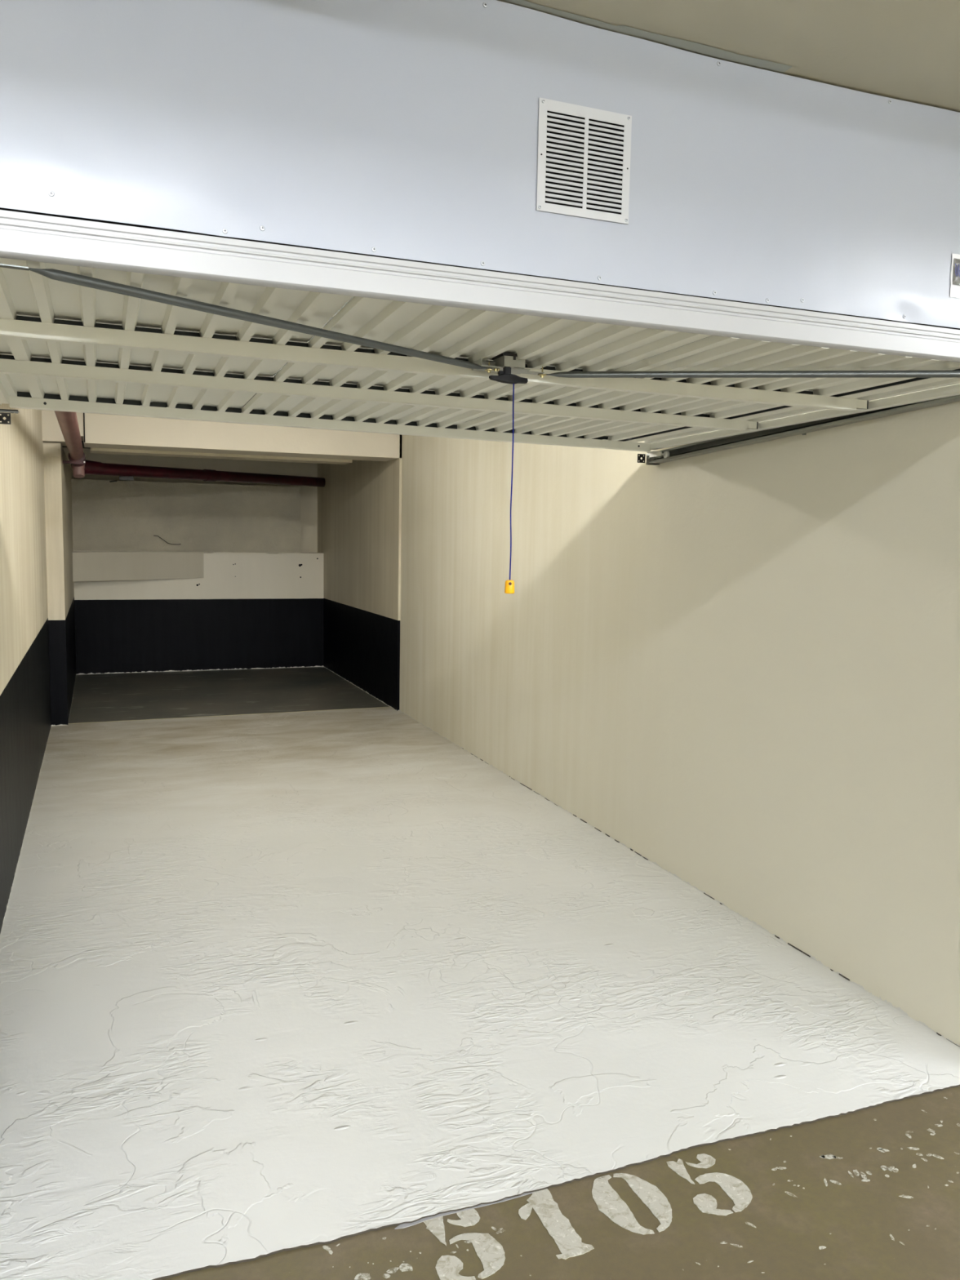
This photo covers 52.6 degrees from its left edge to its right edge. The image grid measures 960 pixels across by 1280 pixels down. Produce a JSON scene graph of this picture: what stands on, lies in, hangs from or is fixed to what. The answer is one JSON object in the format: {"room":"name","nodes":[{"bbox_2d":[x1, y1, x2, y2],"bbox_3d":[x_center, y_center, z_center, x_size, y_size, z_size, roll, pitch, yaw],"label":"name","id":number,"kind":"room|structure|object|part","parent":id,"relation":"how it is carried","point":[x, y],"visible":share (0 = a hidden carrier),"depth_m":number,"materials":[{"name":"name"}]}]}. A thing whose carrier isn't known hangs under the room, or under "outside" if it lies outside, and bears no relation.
{"room":"parking garage","nodes":[
{"label":"parking garage","id":0,"kind":"room"},
{"bbox_2d":[0,403,51,933],"bbox_3d":[-2.928,-0.479,6.223,0.150,2.642,9.850,-1,6,-21],"label":"wall","id":1,"kind":"structure","parent":0,"point":[25,719],"depth_m":4.98,"materials":[{"name":"beige paint"}]},
{"bbox_2d":[0,408,19,424],"bbox_3d":[-1.387,-0.751,2.628,0.122,0.131,1.990,-1,6,-21],"label":"door track","id":2,"kind":"object","parent":1,"relation":"attached to","point":[2,411],"visible":1,"depth_m":3.55,"materials":[{"name":"silver metal"}]},
{"bbox_3d":[-1.740,-0.811,3.557,0.041,0.041,0.002,-1,6,-21],"label":"plate","id":3,"kind":"part","parent":2,"relation":"part of","materials":[{"name":"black metal"}]},
{"bbox_2d":[43,441,75,725],"bbox_3d":[-3.919,-0.592,9.137,0.123,2.220,3.310,-1,6,-21],"label":"wall","id":4,"kind":"structure","parent":0,"point":[57,474],"depth_m":7.66,"materials":[{"name":"beige paint"}]},
{"bbox_2d":[62,447,323,674],"bbox_3d":[-3.199,-0.995,11.072,2.885,2.642,0.565,-1,6,-21],"label":"wall","id":5,"kind":"structure","parent":0,"point":[266,615],"depth_m":10.89,"materials":[{"name":"beige paint"}]},
{"bbox_2d":[72,551,204,582],"bbox_3d":[-3.654,-0.798,10.465,1.342,0.325,0.299,-1,6,-21],"label":"board","id":6,"kind":"object","parent":5,"relation":"attached to","point":[148,565],"visible":1,"depth_m":10.44,"materials":[{"name":"beige paint"}]},
{"bbox_2d":[41,407,401,461],"bbox_3d":[-2.072,-1.773,8.065,2.837,0.423,0.430,-1,6,-21],"label":"ceiling beam","id":7,"kind":"structure","parent":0,"point":[101,430],"depth_m":7.87,"materials":[{"name":"beige paint"}]},
{"bbox_2d":[43,442,58,457],"bbox_3d":[-3.302,-1.465,7.485,0.110,0.105,0.020,-1,6,-21],"label":"trim","id":8,"kind":"structure","parent":7,"relation":"attached to","point":[50,449],"depth_m":7.48,"materials":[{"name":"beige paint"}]},
{"bbox_2d":[54,410,325,486],"bbox_3d":[-2.345,-1.499,6.566,1.994,0.660,9.245,0,6,-5],"label":"pipe","id":9,"kind":"object","parent":7,"relation":"attached to","point":[68,421],"visible":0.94,"depth_m":8.79,"materials":[{"name":"red metal"}]},
{"bbox_2d":[90,447,351,464],"bbox_3d":[-2.201,-1.703,8.406,2.170,0.255,0.280,-1,6,-21],"label":"trim","id":10,"kind":"structure","parent":7,"relation":"attached to","point":[100,451],"depth_m":8.32,"materials":[{"name":"beige paint"}]},
{"bbox_2d":[68,666,389,723],"bbox_3d":[-2.573,0.493,9.653,2.712,0.002,2.958,-1,6,-21],"label":"floor","id":11,"kind":"structure","parent":0,"point":[122,696],"depth_m":9.38,"materials":[{"name":"grey concrete"}]},
{"bbox_2d":[0,706,959,1279],"bbox_3d":[0.013,1.361,2.804,13.000,0.206,18.900,-1,6,-21],"label":"floor","id":12,"kind":"structure","parent":0,"point":[270,984],"depth_m":2.99,"materials":[{"name":"white paint"}]},
{"bbox_2d":[68,706,384,724],"bbox_3d":[-2.050,0.641,8.317,2.711,0.006,0.017,-1,7,-23],"label":"trim","id":13,"kind":"structure","parent":12,"relation":"on","point":[378,707],"depth_m":8.26,"materials":[{"name":"beige paint"}]},
{"bbox_2d":[422,1208,505,1279],"bbox_3d":[-0.033,1.333,2.127,0.160,0.001,0.241,-1,6,-21],"label":"painted five","id":14,"kind":"object","parent":12,"relation":"on","point":[491,1253],"visible":1,"depth_m":2.13,"materials":[{"name":"paint"}]},
{"bbox_2d":[394,1191,533,1229],"bbox_3d":[-0.033,1.319,2.256,0.349,0.002,0.019,-1,7,-22],"label":"trim","id":15,"kind":"structure","parent":12,"relation":"on","point":[407,1224],"depth_m":2.23,"materials":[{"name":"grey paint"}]},
{"bbox_2d":[518,1188,594,1259],"bbox_3d":[0.158,1.327,2.213,0.104,0.001,0.226,-2,7,-25],"label":"painted number","id":16,"kind":"object","parent":12,"relation":"on","point":[558,1226],"visible":1,"depth_m":2.21,"materials":[{"name":"paint"}]},
{"bbox_2d":[591,1173,671,1235],"bbox_3d":[0.357,1.323,2.287,0.171,0.001,0.214,-1,6,-21],"label":"painted zero","id":17,"kind":"object","parent":12,"relation":"on","point":[608,1202],"visible":1,"depth_m":2.29,"materials":[{"name":"paint"}]},
{"bbox_2d":[322,1097,959,1279],"bbox_3d":[0.561,1.331,2.248,1.773,0.001,0.440,-1,6,-21],"label":"paint flecks","id":18,"kind":"object","parent":12,"relation":"on","point":[403,1267],"visible":1,"depth_m":2.37,"materials":[{"name":"white paint"}]},
{"bbox_2d":[666,1153,752,1215],"bbox_3d":[0.559,1.319,2.359,0.156,0.001,0.215,-1,6,-21],"label":"painted five","id":19,"kind":"object","parent":12,"relation":"on","point":[739,1192],"visible":1,"depth_m":2.35,"materials":[{"name":"paint"}]},
{"bbox_2d":[0,0,959,329],"bbox_3d":[0.254,-1.060,2.135,3.037,0.550,0.070,-1,6,-21],"label":"panel","id":20,"kind":"object","parent":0,"point":[403,130],"visible":1,"depth_m":1.99,"materials":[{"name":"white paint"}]},
{"bbox_3d":[0.250,-1.062,2.145,3.037,0.548,0.048,-1,6,-21],"label":"frame","id":21,"kind":"part","parent":20,"relation":"part of","materials":[{"name":"white metal"}]},
{"bbox_2d":[536,97,631,224],"bbox_3d":[0.215,-1.030,2.118,0.222,0.227,0.064,-1,6,-21],"label":"air vent","id":22,"kind":"object","parent":20,"relation":"attached to","point":[584,153],"visible":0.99,"depth_m":2.10,"materials":[{"name":"grey"}]},
{"bbox_2d":[950,253,959,298],"bbox_3d":[1.248,-0.934,2.502,0.092,0.111,0.005,-1,6,-21],"label":"sticker","id":23,"kind":"object","parent":20,"relation":"attached to","point":[955,270],"visible":1,"depth_m":2.49,"materials":[{"name":"white paper"}]},
{"bbox_2d":[955,263,959,277],"bbox_3d":[1.226,-0.947,2.490,0.024,0.032,0.001,-1,6,-21],"label":"print","id":24,"kind":"object","parent":23,"relation":"attached to","point":[957,265],"depth_m":2.49,"materials":[{"name":"blue"}]},
{"bbox_2d":[317,400,959,1046],"bbox_3d":[-0.154,-0.542,7.303,0.170,2.642,9.850,-1,6,-21],"label":"wall","id":25,"kind":"structure","parent":0,"point":[739,668],"depth_m":4.15,"materials":[{"name":"beige paint"}]},
{"bbox_2d":[462,748,959,1047],"bbox_3d":[0.679,1.030,5.072,0.006,0.011,4.447,-1,6,-21],"label":"trim","id":26,"kind":"structure","parent":25,"relation":"attached to","point":[843,976],"depth_m":4.24,"materials":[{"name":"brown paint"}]},
{"bbox_2d":[637,395,959,465],"bbox_3d":[1.149,-0.792,3.636,0.090,0.145,2.025,-1,6,-21],"label":"door track","id":27,"kind":"object","parent":25,"relation":"attached to","point":[699,448],"visible":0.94,"depth_m":3.72,"materials":[{"name":"silver metal"}]},
{"bbox_2d":[0,209,959,457],"bbox_3d":[-0.111,-0.792,3.070,2.771,0.187,2.011,-1,6,-21],"label":"garage door","id":28,"kind":"structure","parent":27,"relation":"attached to","point":[96,317],"depth_m":2.46,"materials":[{"name":"white painted metal"}]},
{"bbox_3d":[-1.303,-0.756,2.469,0.058,0.100,1.726,-1,6,-21],"label":"rail","id":29,"kind":"part","parent":28,"relation":"part of","materials":[{"name":"white metal"}]},
{"bbox_3d":[-0.922,-0.774,2.672,0.758,0.054,1.815,-1,6,-21],"label":"ribbed panel","id":30,"kind":"part","parent":28,"relation":"part of","materials":[{"name":"white metal"}]},
{"bbox_3d":[-0.447,-0.691,2.120,1.342,0.040,0.072,-4,8,-42],"label":"brace rod","id":31,"kind":"part","parent":28,"relation":"part of","materials":[{"name":"grey metal"}]},
{"bbox_3d":[-0.410,-0.847,3.889,2.652,0.040,0.034,-2,7,-26],"label":"rail","id":32,"kind":"part","parent":28,"relation":"part of","materials":[{"name":"white metal"}]},
{"bbox_3d":[-0.168,-0.795,3.008,0.888,0.055,1.893,-1,6,-21],"label":"ribbed panel","id":33,"kind":"part","parent":28,"relation":"part of","materials":[{"name":"white metal"}]},
{"bbox_3d":[0.250,-0.745,2.161,2.735,0.078,0.054,-1,6,-21],"label":"rail","id":34,"kind":"part","parent":28,"relation":"part of","materials":[{"name":"white metal"}]},
{"bbox_3d":[0.072,-0.711,2.574,0.018,0.024,0.016,-1,6,-21],"label":"stem","id":35,"kind":"part","parent":28,"relation":"part of","materials":[{"name":"black plastic"}]},
{"bbox_3d":[0.075,-0.692,2.574,0.107,0.024,0.021,-1,6,-21],"label":"latch handle","id":36,"kind":"part","parent":28,"relation":"part of","materials":[{"name":"black plastic"}]},
{"bbox_2d":[504,383,514,593],"bbox_3d":[0.085,-0.405,2.606,0.027,0.562,0.028,-1,6,-21],"label":"pull cord","id":37,"kind":"object","parent":28,"relation":"hanging from","point":[509,584],"visible":1,"depth_m":2.62,"materials":[{"name":"blue plastic"}]},
{"bbox_3d":[0.080,-0.144,2.634,0.027,0.037,0.027,-1,6,-21],"label":"handle","id":38,"kind":"part","parent":37,"relation":"part of","materials":[{"name":"yellow plastic"}]},
{"bbox_3d":[0.085,-0.422,2.604,0.006,0.527,0.005,-1,6,-21],"label":"cord","id":39,"kind":"part","parent":37,"relation":"part of","materials":[{"name":"blue fabric"}]},
{"bbox_3d":[0.802,-0.848,4.431,0.042,0.024,0.101,-1,6,-21],"label":"roller arm","id":40,"kind":"part","parent":28,"relation":"part of","materials":[{"name":"silver metal"}]},
{"bbox_3d":[0.600,-0.815,3.344,0.784,0.056,1.962,-1,6,-21],"label":"ribbed panel","id":41,"kind":"part","parent":28,"relation":"part of","materials":[{"name":"white metal"}]},
{"bbox_3d":[0.829,-0.723,2.645,1.341,0.036,0.037,1,6,0],"label":"brace rod","id":42,"kind":"part","parent":28,"relation":"part of","materials":[{"name":"grey metal"}]},
{"bbox_3d":[1.150,-0.825,3.557,0.030,0.105,1.975,-1,6,-21],"label":"rail","id":43,"kind":"part","parent":28,"relation":"part of","materials":[{"name":"white metal"}]},
{"bbox_3d":[0.758,-0.853,4.569,0.041,0.041,0.002,-1,6,-21],"label":"plate","id":44,"kind":"part","parent":27,"relation":"part of","materials":[{"name":"black metal"}]},
{"bbox_2d":[497,0,959,112],"bbox_3d":[1.862,-0.921,-2.079,13.000,0.166,8.990,-1,6,-21],"label":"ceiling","id":45,"kind":"structure","parent":0,"point":[908,51],"depth_m":2.08,"materials":[{"name":"paint"}]},
{"bbox_2d":[505,0,792,72],"bbox_3d":[0.383,-1.311,2.108,0.700,0.015,0.033,-1,6,-21],"label":"trim","id":46,"kind":"structure","parent":45,"relation":"attached to","point":[687,45],"depth_m":2.12,"materials":[{"name":"grey"}]}
]}

